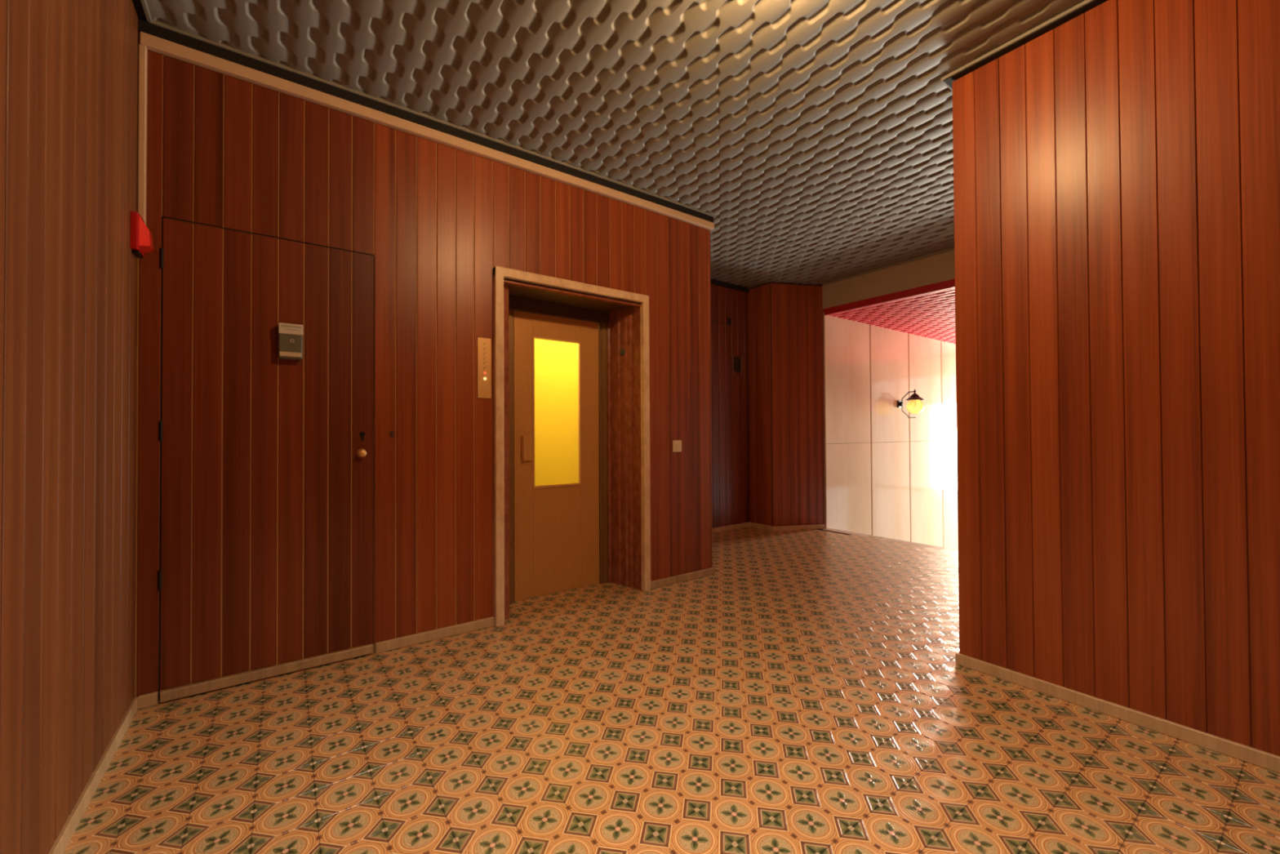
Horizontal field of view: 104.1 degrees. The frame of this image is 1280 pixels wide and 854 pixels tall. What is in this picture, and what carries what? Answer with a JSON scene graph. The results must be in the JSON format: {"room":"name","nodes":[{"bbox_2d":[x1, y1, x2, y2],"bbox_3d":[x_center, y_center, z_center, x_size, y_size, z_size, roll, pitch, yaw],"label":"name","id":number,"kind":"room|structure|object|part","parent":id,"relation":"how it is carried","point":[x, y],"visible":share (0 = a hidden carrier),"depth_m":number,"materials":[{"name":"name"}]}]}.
{"room":"elevator lobby","nodes":[
{"label":"elevator lobby","id":0,"kind":"room"},
{"bbox_2d":[0,0,139,853],"bbox_3d":[-0.674,-0.370,-0.098,0.190,3.145,5.920,0,-1,-36],"label":"wall","id":1,"kind":"structure","parent":0,"point":[69,68],"depth_m":1.45,"materials":[{"name":"brown wood"}]},
{"bbox_2d":[48,697,137,853],"bbox_3d":[-0.575,1.175,-0.075,0.017,0.055,5.580,0,-1,-36],"label":"baseboard","id":2,"kind":"structure","parent":1,"relation":"attached to","point":[68,830],"depth_m":1.66,"materials":[{"name":"brown wood"}]},
{"bbox_2d":[130,211,153,257],"bbox_3d":[-2.155,-0.823,2.166,0.056,0.168,0.128,0,-1,-36],"label":"fire alarm","id":3,"kind":"object","parent":1,"relation":"attached to","point":[141,238],"visible":1,"depth_m":2.12,"materials":[{"name":"red plastic"}]},
{"bbox_2d":[137,44,147,225],"bbox_3d":[-2.208,-1.292,2.217,0.024,0.799,0.032,0,-1,-36],"label":"trim","id":4,"kind":"structure","parent":1,"relation":"attached to","point":[143,51],"depth_m":2.21,"materials":[{"name":"beige paint"}]},
{"bbox_2d":[134,49,712,702],"bbox_3d":[-1.226,-0.322,3.736,3.586,3.145,1.316,0,-1,-36],"label":"wall","id":5,"kind":"structure","parent":0,"point":[436,220],"depth_m":2.91,"materials":[{"name":"brown wood"}]},
{"bbox_2d":[157,216,374,702],"bbox_3d":[-1.804,0.138,2.486,0.864,2.184,0.054,0,-1,-36],"label":"door","id":6,"kind":"structure","parent":5,"relation":"in","point":[266,543],"depth_m":2.46,"materials":[{"name":"brown wood"}]},
{"bbox_2d":[278,322,302,359],"bbox_3d":[-1.759,-0.429,2.515,0.101,0.176,0.053,0,-1,-36],"label":"box","id":7,"kind":"object","parent":6,"relation":"attached to","point":[290,335],"visible":1,"depth_m":2.50,"materials":[{"name":"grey plastic"}]},
{"bbox_3d":[-1.746,-0.490,2.498,0.100,0.052,0.006,0,-1,-36],"label":"label plate","id":8,"kind":"part","parent":7,"relation":"part of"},
{"bbox_3d":[-1.501,0.141,2.698,0.048,0.047,0.044,0,-1,-36],"label":"knob","id":9,"kind":"part","parent":6,"relation":"part of","materials":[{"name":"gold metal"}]},
{"bbox_2d":[137,616,494,709],"bbox_3d":[-1.558,1.212,2.658,1.593,0.055,0.020,0,-1,-36],"label":"baseboard","id":10,"kind":"structure","parent":5,"relation":"attached to","point":[148,700],"depth_m":2.86,"materials":[{"name":"brown wood"}]},
{"bbox_2d":[139,31,714,230],"bbox_3d":[-0.797,-1.715,3.243,3.505,0.055,0.037,0,-1,-36],"label":"trim","id":11,"kind":"structure","parent":5,"relation":"attached to","point":[153,43],"depth_m":2.77,"materials":[{"name":"beige paint"}]},
{"bbox_2d":[477,337,491,398],"bbox_3d":[-0.968,-0.366,3.110,0.086,0.376,0.013,0,-1,-36],"label":"panel","id":12,"kind":"object","parent":5,"relation":"attached to","point":[484,344],"visible":1,"depth_m":3.11,"materials":[{"name":"gold metal"}]},
{"bbox_2d":[513,310,599,600],"bbox_3d":[-0.613,0.204,3.784,0.706,2.081,0.062,0,-1,-36],"label":"door","id":13,"kind":"structure","parent":5,"relation":"in","point":[557,495],"depth_m":3.78,"materials":[{"name":"brown wood"}]},
{"bbox_3d":[-0.818,0.154,3.619,0.082,0.186,0.033,0,-1,-36],"label":"handle","id":14,"kind":"part","parent":13,"relation":"part of","materials":[{"name":"brown wood"}]},
{"bbox_3d":[-0.639,-0.107,3.802,0.379,1.094,0.005,0,-1,-36],"label":"pane","id":15,"kind":"part","parent":13,"relation":"part of","materials":[{"name":"yellow glass"}]},
{"bbox_3d":[-0.629,-0.107,3.788,0.407,1.122,0.030,0,-1,-36],"label":"pane frame","id":16,"kind":"part","parent":13,"relation":"part of","materials":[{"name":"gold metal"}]},
{"bbox_2d":[493,266,650,626],"bbox_3d":[-0.534,0.120,3.632,1.202,2.250,0.422,0,-1,-36],"label":"trim","id":17,"kind":"structure","parent":5,"relation":"attached to","point":[622,317],"depth_m":3.80,"materials":[{"name":"wood"}]},
{"bbox_2d":[620,348,625,355],"bbox_3d":[-0.137,-0.591,3.938,0.013,0.048,0.058,0,-1,-36],"label":"plate","id":18,"kind":"object","parent":5,"relation":"attached to","point":[623,350],"visible":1,"depth_m":3.92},
{"bbox_2d":[672,440,681,452],"bbox_3d":[0.301,0.154,4.018,0.090,0.094,0.015,0,-1,-36],"label":"light switch","id":19,"kind":"object","parent":5,"relation":"attached to","point":[677,444],"visible":1,"depth_m":4.01,"materials":[{"name":"beige plastic"}]},
{"bbox_2d":[650,567,715,589],"bbox_3d":[-0.025,1.226,4.547,0.700,0.055,1.288,0,-1,-36],"label":"baseboard","id":20,"kind":"structure","parent":5,"relation":"attached to","point":[698,574],"depth_m":4.01,"materials":[{"name":"brown wood"}]},
{"bbox_2d":[577,369,578,462],"bbox_3d":[-0.880,0.143,4.155,1.000,2.420,0.790,0,-1,-36],"label":"wall","id":21,"kind":"structure","parent":0,"point":[578,370],"depth_m":4.53,"materials":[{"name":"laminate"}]},
{"bbox_2d":[146,0,1083,288],"bbox_3d":[1.385,-1.926,2.233,6.350,0.200,7.250,0,-1,-36],"label":"ceiling","id":22,"kind":"structure","parent":0,"point":[816,135],"depth_m":2.66,"materials":[{"name":"metal"}]},
{"bbox_3d":[-1.767,-1.822,2.120,0.558,0.021,0.659,0,-1,-36],"label":"panel","id":23,"kind":"part","parent":22,"relation":"part of","materials":[{"name":"grey plastic"}]},
{"bbox_3d":[-1.271,-1.820,2.479,0.666,0.021,0.659,0,-1,-36],"label":"panel","id":24,"kind":"part","parent":22,"relation":"part of","materials":[{"name":"grey plastic"}]},
{"bbox_3d":[-0.883,-1.828,1.942,0.666,0.021,0.666,0,-1,-36],"label":"panel","id":25,"kind":"part","parent":22,"relation":"part of","materials":[{"name":"grey plastic"}]},
{"bbox_3d":[-0.731,-1.818,2.869,0.666,0.021,0.659,0,-1,-36],"label":"panel","id":26,"kind":"part","parent":22,"relation":"part of","materials":[{"name":"grey plastic"}]},
{"bbox_3d":[-0.343,-1.827,2.332,0.666,0.021,0.666,0,-1,-36],"label":"panel","id":27,"kind":"part","parent":22,"relation":"part of","materials":[{"name":"grey plastic"}]},
{"bbox_3d":[-0.191,-1.816,3.259,0.666,0.021,0.659,0,-1,-36],"label":"panel","id":28,"kind":"part","parent":22,"relation":"part of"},
{"bbox_3d":[0.047,-1.835,1.792,0.666,0.021,0.666,0,-1,-36],"label":"panel","id":29,"kind":"part","parent":22,"relation":"part of","materials":[{"name":"grey plastic"}]},
{"bbox_3d":[0.197,-1.824,2.722,0.666,0.021,0.666,0,-1,-36],"label":"panel","id":30,"kind":"part","parent":22,"relation":"part of","materials":[{"name":"grey plastic"}]},
{"bbox_3d":[0.349,-1.814,3.649,0.666,0.021,0.659,0,-1,-36],"label":"panel","id":31,"kind":"part","parent":22,"relation":"part of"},
{"bbox_3d":[0.658,-1.795,5.495,0.666,0.021,0.627,0,-1,-36],"label":"panel","id":32,"kind":"part","parent":22,"relation":"part of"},
{"bbox_3d":[0.645,-1.813,3.862,0.063,0.021,0.659,0,-1,-36],"label":"panel","id":33,"kind":"part","parent":22,"relation":"part of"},
{"bbox_3d":[0.604,-1.804,4.659,0.403,0.021,0.666,0,-1,-36],"label":"panel","id":34,"kind":"part","parent":22,"relation":"part of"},
{"bbox_3d":[1.198,-1.793,5.886,0.666,0.021,0.627,0,-1,-36],"label":"panel","id":35,"kind":"part","parent":22,"relation":"part of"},
{"bbox_3d":[1.037,-1.802,4.971,0.666,0.021,0.666,0,-1,-36],"label":"panel","id":36,"kind":"part","parent":22,"relation":"part of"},
{"bbox_3d":[0.914,-1.812,4.057,0.603,0.021,0.659,0,-1,-36],"label":"panel","id":37,"kind":"part","parent":22,"relation":"part of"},
{"bbox_3d":[0.737,-1.823,3.112,0.666,0.021,0.666,0,-1,-36],"label":"panel","id":38,"kind":"part","parent":22,"relation":"part of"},
{"bbox_3d":[0.587,-1.833,2.182,0.666,0.021,0.666,0,-1,-36],"label":"panel","id":39,"kind":"part","parent":22,"relation":"part of","materials":[{"name":"grey plastic"}]},
{"bbox_3d":[1.738,-1.790,6.276,0.666,0.021,0.627,0,-1,-36],"label":"panel","id":40,"kind":"part","parent":22,"relation":"part of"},
{"bbox_3d":[1.577,-1.800,5.362,0.666,0.021,0.666,0,-1,-36],"label":"panel","id":41,"kind":"part","parent":22,"relation":"part of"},
{"bbox_3d":[1.032,-1.822,3.325,0.063,0.021,0.666,0,-1,-36],"label":"panel","id":42,"kind":"part","parent":22,"relation":"part of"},
{"bbox_3d":[1.429,-1.810,4.429,0.666,0.021,0.659,0,-1,-36],"label":"panel","id":43,"kind":"part","parent":22,"relation":"part of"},
{"bbox_3d":[2.117,-1.798,5.752,0.666,0.021,0.666,0,-1,-36],"label":"panel","id":44,"kind":"part","parent":22,"relation":"part of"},
{"bbox_3d":[1.302,-1.821,3.520,0.603,0.021,0.666,0,-1,-36],"label":"panel","id":45,"kind":"part","parent":22,"relation":"part of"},
{"bbox_3d":[2.423,-1.797,5.972,0.088,0.021,0.666,0,-1,-36],"label":"panel","id":46,"kind":"part","parent":22,"relation":"part of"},
{"bbox_3d":[1.969,-1.809,4.819,0.666,0.021,0.659,0,-1,-36],"label":"panel","id":47,"kind":"part","parent":22,"relation":"part of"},
{"bbox_3d":[1.127,-1.831,2.572,0.666,0.021,0.666,0,-1,-36],"label":"panel","id":48,"kind":"part","parent":22,"relation":"part of","materials":[{"name":"grey plastic"}]},
{"bbox_3d":[1.817,-1.819,3.892,0.666,0.021,0.666,0,-1,-36],"label":"panel","id":49,"kind":"part","parent":22,"relation":"part of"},
{"bbox_3d":[2.509,-1.807,5.209,0.666,0.021,0.659,0,-1,-36],"label":"panel","id":50,"kind":"part","parent":22,"relation":"part of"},
{"bbox_3d":[1.664,-1.829,3.019,0.603,0.021,0.570,0,-1,-36],"label":"panel","id":51,"kind":"part","parent":22,"relation":"part of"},
{"bbox_3d":[2.815,-1.806,5.429,0.088,0.021,0.659,0,-1,-36],"label":"panel","id":52,"kind":"part","parent":22,"relation":"part of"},
{"bbox_3d":[1.422,-1.830,2.785,0.063,0.021,0.666,0,-1,-36],"label":"panel","id":53,"kind":"part","parent":22,"relation":"part of","materials":[{"name":"grey plastic"}]},
{"bbox_3d":[2.357,-1.817,4.282,0.666,0.021,0.666,0,-1,-36],"label":"panel","id":54,"kind":"part","parent":22,"relation":"part of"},
{"bbox_3d":[2.179,-1.826,3.391,0.666,0.021,0.570,0,-1,-36],"label":"panel","id":55,"kind":"part","parent":22,"relation":"part of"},
{"bbox_3d":[2.897,-1.815,4.672,0.666,0.021,0.666,0,-1,-36],"label":"panel","id":56,"kind":"part","parent":22,"relation":"part of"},
{"bbox_3d":[3.203,-1.814,4.893,0.088,0.021,0.666,0,-1,-36],"label":"panel","id":57,"kind":"part","parent":22,"relation":"part of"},
{"bbox_3d":[2.719,-1.825,3.781,0.666,0.021,0.570,0,-1,-36],"label":"panel","id":58,"kind":"part","parent":22,"relation":"part of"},
{"bbox_3d":[1.517,-1.839,2.032,0.666,0.021,0.666,0,-1,-36],"label":"panel","id":59,"kind":"part","parent":22,"relation":"part of","materials":[{"name":"grey plastic"}]},
{"bbox_3d":[1.812,-1.838,2.245,0.063,0.021,0.666,0,-1,-36],"label":"panel","id":60,"kind":"part","parent":22,"relation":"part of","materials":[{"name":"grey plastic"}]},
{"bbox_2d":[63,526,1279,853],"bbox_3d":[1.393,1.294,2.189,6.330,0.150,7.250,0,-1,-36],"label":"floor","id":61,"kind":"structure","parent":0,"point":[808,693],"depth_m":1.90,"materials":[{"name":"tile"}]},
{"bbox_2d":[710,284,749,528],"bbox_3d":[0.594,-0.306,5.925,2.100,3.145,0.198,0,-1,-36],"label":"wall","id":62,"kind":"structure","parent":0,"point":[729,307],"depth_m":6.20,"materials":[{"name":"brown wood"}]},
{"bbox_2d":[731,354,742,374],"bbox_3d":[1.221,-0.782,6.273,0.184,0.236,0.020,0,-1,-36],"label":"air vent","id":63,"kind":"object","parent":62,"relation":"in","point":[736,360],"visible":1,"depth_m":6.27,"materials":[{"name":"brown wood"}]},
{"bbox_2d":[711,521,824,532],"bbox_3d":[1.001,1.238,5.963,2.588,0.055,0.490,0,-1,-21],"label":"baseboard","id":64,"kind":"structure","parent":62,"relation":"attached to","point":[744,524],"depth_m":6.14,"materials":[{"name":"brown wood"}]},
{"bbox_2d":[747,280,824,526],"bbox_3d":[1.810,-0.306,6.406,0.685,3.145,0.841,0,-1,-36],"label":"wall","id":65,"kind":"structure","parent":0,"point":[786,441],"depth_m":6.19,"materials":[{"name":"brown wood"}]},
{"bbox_2d":[822,248,955,309],"bbox_3d":[3.090,-1.691,5.243,0.100,0.395,2.600,0,-1,-36],"label":"wall header","id":66,"kind":"structure","parent":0,"point":[937,268],"depth_m":5.56,"materials":[{"name":"beige paint"}]},
{"bbox_2d":[824,279,955,315],"bbox_3d":[3.075,-1.453,5.216,0.034,0.082,2.580,0,-1,-36],"label":"trim","id":67,"kind":"structure","parent":66,"relation":"attached to","point":[948,284],"depth_m":5.55,"materials":[{"name":"red paint"}]},
{"bbox_2d":[822,312,958,549],"bbox_3d":[4.308,0.620,7.790,5.090,4.500,0.200,0,-1,-36],"label":"wall","id":68,"kind":"structure","parent":0,"point":[888,473],"depth_m":7.14,"materials":[{"name":"beige paint"}]},
{"bbox_3d":[2.731,-0.613,6.560,1.039,1.648,0.022,0,-1,-36],"label":"marble panel","id":69,"kind":"part","parent":68,"relation":"part of","materials":[{"name":"white stone"}]},
{"bbox_3d":[2.742,1.489,6.535,1.039,2.548,0.022,0,-1,-36],"label":"marble panel","id":70,"kind":"part","parent":68,"relation":"part of","materials":[{"name":"white stone"}]},
{"bbox_3d":[3.596,-0.610,7.185,1.039,1.648,0.022,0,-1,-36],"label":"marble panel","id":71,"kind":"part","parent":68,"relation":"part of","materials":[{"name":"white stone"}]},
{"bbox_3d":[3.607,1.492,7.160,1.039,2.548,0.022,0,-1,-36],"label":"marble panel","id":72,"kind":"part","parent":68,"relation":"part of","materials":[{"name":"white stone"}]},
{"bbox_2d":[897,389,924,417],"bbox_3d":[3.879,-0.333,7.150,0.250,0.414,0.360,0,-1,-36],"label":"wall lantern","id":73,"kind":"object","parent":68,"relation":"attached to","point":[914,397],"visible":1,"depth_m":7.10,"materials":[{"name":"black metal"}]},
{"bbox_3d":[3.791,-0.333,7.272,0.090,0.104,0.058,0,-1,-36],"label":"wall plate","id":74,"kind":"part","parent":73,"relation":"part of","materials":[{"name":"black metal"}]},
{"bbox_3d":[3.856,-0.423,7.182,0.016,0.176,0.188,0,-1,-36],"label":"arm","id":75,"kind":"part","parent":73,"relation":"part of","materials":[{"name":"black metal"}]},
{"bbox_3d":[3.861,-0.230,7.175,0.012,0.209,0.196,0,-1,-36],"label":"arm","id":76,"kind":"part","parent":73,"relation":"part of","materials":[{"name":"black metal"}]},
{"bbox_2d":[905,392,924,400],"bbox_3d":[3.911,-0.433,7.106,0.250,0.102,0.250,0,-1,-36],"label":"hood","id":77,"kind":"object","parent":73,"relation":"attached to","point":[914,397],"depth_m":7.07,"materials":[{"name":"black metal"}]},
{"bbox_3d":[3.912,-0.344,7.105,0.052,0.145,0.051,0,-1,-36],"label":"bulb","id":78,"kind":"part","parent":73,"relation":"part of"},
{"bbox_3d":[4.461,-0.607,7.810,1.039,1.648,0.022,0,-1,-36],"label":"marble panel","id":79,"kind":"part","parent":68,"relation":"part of","materials":[{"name":"white stone"}]},
{"bbox_3d":[4.472,1.495,7.785,1.039,2.548,0.022,0,-1,-36],"label":"marble panel","id":80,"kind":"part","parent":68,"relation":"part of","materials":[{"name":"white stone"}]},
{"bbox_3d":[5.326,-0.604,8.434,1.039,1.648,0.022,0,-1,-36],"label":"marble panel","id":81,"kind":"part","parent":68,"relation":"part of","materials":[{"name":"white stone"}]},
{"bbox_3d":[5.337,1.498,8.410,1.039,2.548,0.022,0,-1,-36],"label":"marble panel","id":82,"kind":"part","parent":68,"relation":"part of","materials":[{"name":"white stone"}]},
{"bbox_2d":[828,287,955,343],"bbox_3d":[5.117,-1.510,6.723,5.040,0.192,2.930,0,-1,-36],"label":"ceiling","id":83,"kind":"structure","parent":0,"point":[930,315],"depth_m":6.34,"materials":[{"name":"plastic"}]},
{"bbox_3d":[2.729,-1.427,6.167,0.518,0.035,0.633,0,-1,-36],"label":"ceiling panel","id":84,"kind":"part","parent":83,"relation":"part of","materials":[{"name":"plastic"}]},
{"bbox_3d":[3.209,-1.424,6.514,0.666,0.032,0.633,0,-1,-36],"label":"ceiling panel","id":85,"kind":"part","parent":83,"relation":"part of","materials":[{"name":"red plastic"}]},
{"bbox_3d":[3.749,-1.422,6.904,0.666,0.032,0.633,0,-1,-36],"label":"ceiling panel","id":86,"kind":"part","parent":83,"relation":"part of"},
{"bbox_3d":[3.109,-1.435,5.641,0.518,0.035,0.666,0,-1,-36],"label":"ceiling panel","id":87,"kind":"part","parent":83,"relation":"part of","materials":[{"name":"red plastic"}]},
{"bbox_3d":[3.589,-1.431,5.987,0.666,0.032,0.666,0,-1,-36],"label":"ceiling panel","id":88,"kind":"part","parent":83,"relation":"part of","materials":[{"name":"red plastic"}]},
{"bbox_3d":[4.289,-1.419,7.294,0.666,0.032,0.633,0,-1,-36],"label":"ceiling panel","id":89,"kind":"part","parent":83,"relation":"part of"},
{"bbox_3d":[4.829,-1.418,7.684,0.666,0.032,0.633,0,-1,-36],"label":"ceiling panel","id":90,"kind":"part","parent":83,"relation":"part of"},
{"bbox_3d":[4.129,-1.430,6.377,0.666,0.032,0.666,0,-1,-36],"label":"ceiling panel","id":91,"kind":"part","parent":83,"relation":"part of","materials":[{"name":"red plastic"}]},
{"bbox_3d":[3.499,-1.443,5.101,0.518,0.035,0.666,0,-1,-36],"label":"ceiling panel","id":92,"kind":"part","parent":83,"relation":"part of","materials":[{"name":"red plastic"}]},
{"bbox_3d":[5.369,-1.416,8.073,0.666,0.032,0.633,0,-1,-36],"label":"ceiling panel","id":93,"kind":"part","parent":83,"relation":"part of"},
{"bbox_2d":[952,0,1279,755],"bbox_3d":[5.891,-0.363,3.328,7.753,3.145,3.789,0,-1,-36],"label":"wall","id":94,"kind":"structure","parent":0,"point":[1117,169],"depth_m":2.06,"materials":[{"name":"brown wood"}]},
{"bbox_2d":[131,0,1108,293],"bbox_3d":[1.450,-1.806,2.247,6.028,0.079,6.900,0,-1,-36],"label":"trim","id":95,"kind":"structure","parent":94,"relation":"attached to","point":[144,25],"depth_m":2.62,"materials":[{"name":"black wood"}]},
{"bbox_2d":[955,651,1279,773],"bbox_3d":[3.754,1.176,1.862,2.607,0.055,3.652,0,-1,-36],"label":"baseboard","id":96,"kind":"structure","parent":94,"relation":"attached to","point":[1242,752],"depth_m":2.04,"materials":[{"name":"brown wood"}]}
]}

